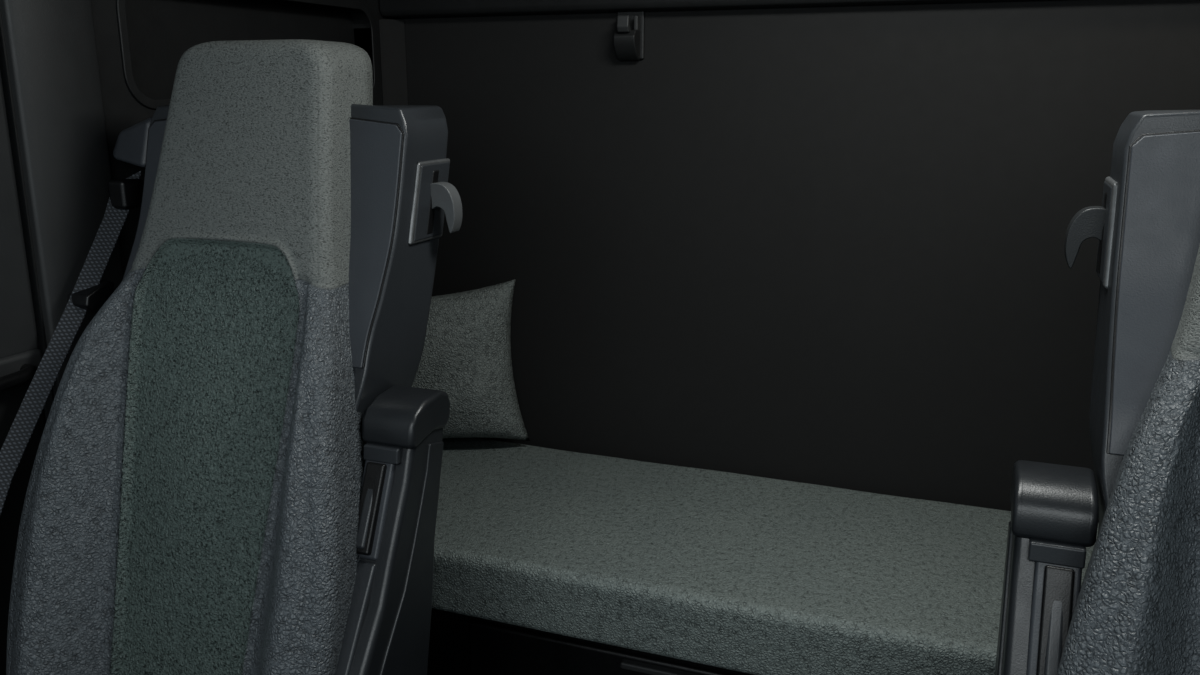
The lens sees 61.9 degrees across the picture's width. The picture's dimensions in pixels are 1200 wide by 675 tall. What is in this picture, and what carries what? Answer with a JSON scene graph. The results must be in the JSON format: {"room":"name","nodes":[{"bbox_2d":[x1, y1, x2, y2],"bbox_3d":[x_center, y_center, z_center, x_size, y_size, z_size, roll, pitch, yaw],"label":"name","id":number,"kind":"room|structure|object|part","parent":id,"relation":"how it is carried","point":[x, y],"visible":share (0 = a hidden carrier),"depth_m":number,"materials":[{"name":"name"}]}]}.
{"room":"vehicle interior","nodes":[
{"label":"vehicle interior","id":0,"kind":"room"},
{"bbox_2d":[0,0,122,397],"bbox_3d":[-0.916,-0.040,1.770,0.072,2.120,0.188,5,15,20],"label":"pillar","id":1,"kind":"structure","parent":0,"point":[51,50],"depth_m":1.66,"materials":[{"name":"plastic"}]},
{"bbox_2d":[0,0,387,420],"bbox_3d":[-0.763,-0.145,2.192,0.055,2.120,1.110,5,15,20],"label":"wall","id":2,"kind":"structure","parent":0,"point":[160,32],"depth_m":1.92,"materials":[{"name":"black plastic"}]},
{"bbox_2d":[0,349,42,376],"bbox_3d":[-1.156,0.156,1.203,0.072,0.045,1.080,5,15,20],"label":"sill","id":3,"kind":"structure","parent":2,"relation":"attached to","point":[13,363],"depth_m":1.63,"materials":[{"name":"plastic"}]},
{"bbox_2d":[0,72,45,674],"bbox_3d":[-1.138,0.092,1.180,0.111,2.050,1.080,5,15,20],"label":"door","id":4,"kind":"structure","parent":2,"relation":"in","point":[18,331],"depth_m":1.63,"materials":[{"name":"plastic"}]},
{"bbox_3d":[-1.015,0.116,1.436,0.055,0.042,0.480,5,15,20],"label":"grab handle","id":5,"kind":"part","parent":4,"relation":"part of","materials":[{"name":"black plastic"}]},
{"bbox_3d":[-0.987,-0.489,1.505,0.066,1.080,0.120,5,15,20],"label":"frame","id":6,"kind":"part","parent":4,"relation":"part of","materials":[{"name":"plastic"}]},
{"bbox_3d":[-1.162,0.614,1.319,0.060,0.970,1.080,5,15,20],"label":"panel","id":7,"kind":"part","parent":4,"relation":"part of","materials":[{"name":"black plastic"}]},
{"bbox_2d":[116,0,377,108],"bbox_3d":[-0.706,-0.619,2.142,0.005,0.241,0.811,5,15,20],"label":"trim","id":8,"kind":"structure","parent":2,"relation":"attached to","point":[138,95],"depth_m":1.85,"materials":[{"name":"black plastic"}]},
{"bbox_2d":[403,0,1199,522],"bbox_3d":[0.550,-0.174,2.311,2.430,2.120,0.060,5,15,20],"label":"wall","id":9,"kind":"structure","parent":0,"point":[824,246],"depth_m":2.30,"materials":[{"name":"fabric"}]},
{"bbox_2d":[379,19,407,104],"bbox_3d":[-0.525,-0.275,2.652,0.047,1.090,0.047,5,15,20],"label":"trim","id":10,"kind":"structure","parent":9,"relation":"attached to","point":[391,31],"depth_m":2.54,"materials":[{"name":"plastic"}]},
{"bbox_2d":[613,12,644,60],"bbox_3d":[0.062,-0.707,2.304,0.068,0.132,0.062,5,15,20],"label":"coat hook","id":11,"kind":"object","parent":9,"relation":"attached to","point":[628,37],"visible":0.87,"depth_m":2.30,"materials":[{"name":"plastic"}]},
{"bbox_2d":[379,0,1046,18],"bbox_3d":[0.531,-0.948,2.065,2.310,0.499,0.050,5,15,20],"label":"upper bunk","id":12,"kind":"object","parent":9,"relation":"attached to","point":[390,9],"depth_m":2.32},
{"bbox_3d":[-0.023,1.245,1.125,2.430,0.060,3.260,5,15,20],"label":"floor","id":13,"kind":"structure","parent":0,"visible":0},
{"bbox_2d":[0,39,462,674],"bbox_3d":[-0.645,0.338,1.488,0.687,1.521,0.943,5,15,20],"label":"seat","id":14,"kind":"object","parent":13,"relation":"on","point":[236,470],"visible":1,"depth_m":1.53,"materials":[{"name":"fabric"}]},
{"bbox_3d":[-0.730,-0.184,1.661,0.129,0.360,0.159,5,15,20],"label":"shell panel","id":15,"kind":"part","parent":14,"relation":"part of","materials":[{"name":"plastic"}]},
{"bbox_3d":[-0.371,0.453,1.420,0.050,0.231,0.149,5,15,20],"label":"armrest trim","id":16,"kind":"part","parent":14,"relation":"part of","materials":[{"name":"plastic"}]},
{"bbox_3d":[-0.385,-0.152,1.532,0.129,0.360,0.159,5,15,20],"label":"shell panel","id":17,"kind":"part","parent":14,"relation":"part of","materials":[{"name":"plastic"}]},
{"bbox_3d":[-0.334,0.248,1.470,0.050,0.140,0.070,5,15,20],"label":"adjuster frame","id":18,"kind":"part","parent":14,"relation":"part of","materials":[{"name":"plastic"}]},
{"bbox_3d":[-0.327,0.360,1.478,0.072,0.482,0.304,5,15,20],"label":"armrest","id":19,"kind":"part","parent":14,"relation":"part of","materials":[{"name":"plastic"}]},
{"bbox_3d":[-0.287,0.362,1.483,0.008,0.379,0.237,5,15,20],"label":"armrest moulding","id":20,"kind":"part","parent":14,"relation":"part of","materials":[{"name":"plastic"}]},
{"bbox_3d":[-0.274,-0.220,1.606,0.009,0.126,0.135,5,15,20],"label":"belt guide plate","id":21,"kind":"part","parent":14,"relation":"part of","materials":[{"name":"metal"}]},
{"bbox_3d":[-0.249,-0.210,1.609,0.048,0.079,0.028,5,15,20],"label":"release lever","id":22,"kind":"part","parent":14,"relation":"part of","materials":[{"name":"plastic"}]},
{"bbox_2d":[427,438,1098,674],"bbox_3d":[0.419,0.677,2.172,2.290,0.534,0.660,5,15,20],"label":"bunk bed","id":23,"kind":"object","parent":13,"relation":"on","point":[548,561],"visible":0.67,"depth_m":2.03,"materials":[{"name":"grey fabric"}]},
{"bbox_2d":[412,279,529,440],"bbox_3d":[-0.458,0.082,2.571,0.548,0.459,0.171,-1,14,-2],"label":"pillow","id":24,"kind":"object","parent":23,"relation":"on","point":[466,354],"visible":0.36,"depth_m":2.51,"materials":[{"name":"grey fabric"}]},
{"bbox_3d":[0.281,0.794,1.960,1.200,0.290,0.017,5,15,20],"label":"drawer","id":25,"kind":"part","parent":23,"relation":"part of","materials":[{"name":"black plastic"}]},
{"bbox_3d":[0.127,0.660,1.971,0.180,0.015,0.020,5,15,20],"label":"drawer handle","id":26,"kind":"part","parent":23,"relation":"part of","materials":[{"name":"plastic"}]},
{"bbox_2d":[995,110,1199,674],"bbox_3d":[0.751,0.467,0.968,0.687,1.521,0.943,5,15,20],"label":"seat","id":27,"kind":"object","parent":13,"relation":"on","point":[1135,610],"visible":1,"depth_m":1.15,"materials":[{"name":"fabric"}]},
{"bbox_3d":[0.478,0.433,1.198,0.008,0.379,0.237,5,15,20],"label":"armrest moulding","id":28,"kind":"part","parent":27,"relation":"part of","materials":[{"name":"plastic"}]},
{"bbox_3d":[0.505,0.438,1.168,0.072,0.482,0.304,5,15,20],"label":"armrest","id":29,"kind":"part","parent":27,"relation":"part of","materials":[{"name":"plastic"}]},
{"bbox_3d":[0.522,0.328,1.151,0.050,0.140,0.070,5,15,20],"label":"adjuster frame","id":30,"kind":"part","parent":27,"relation":"part of","materials":[{"name":"plastic"}]},
{"bbox_3d":[0.624,-0.129,1.284,0.048,0.079,0.028,5,15,20],"label":"release lever","id":31,"kind":"part","parent":27,"relation":"part of","materials":[{"name":"plastic"}]},
{"bbox_3d":[0.643,-0.135,1.264,0.009,0.126,0.135,5,15,20],"label":"belt guide plate","id":32,"kind":"part","parent":27,"relation":"part of","materials":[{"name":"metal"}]},
{"bbox_3d":[0.806,0.192,1.048,0.596,1.026,0.531,5,15,20],"label":"backrest","id":33,"kind":"part","parent":27,"relation":"part of","materials":[{"name":"fabric"}]},
{"bbox_3d":[0.666,-0.054,1.141,0.129,0.360,0.159,5,15,20],"label":"shell panel","id":34,"kind":"part","parent":27,"relation":"part of","materials":[{"name":"plastic"}]}
]}

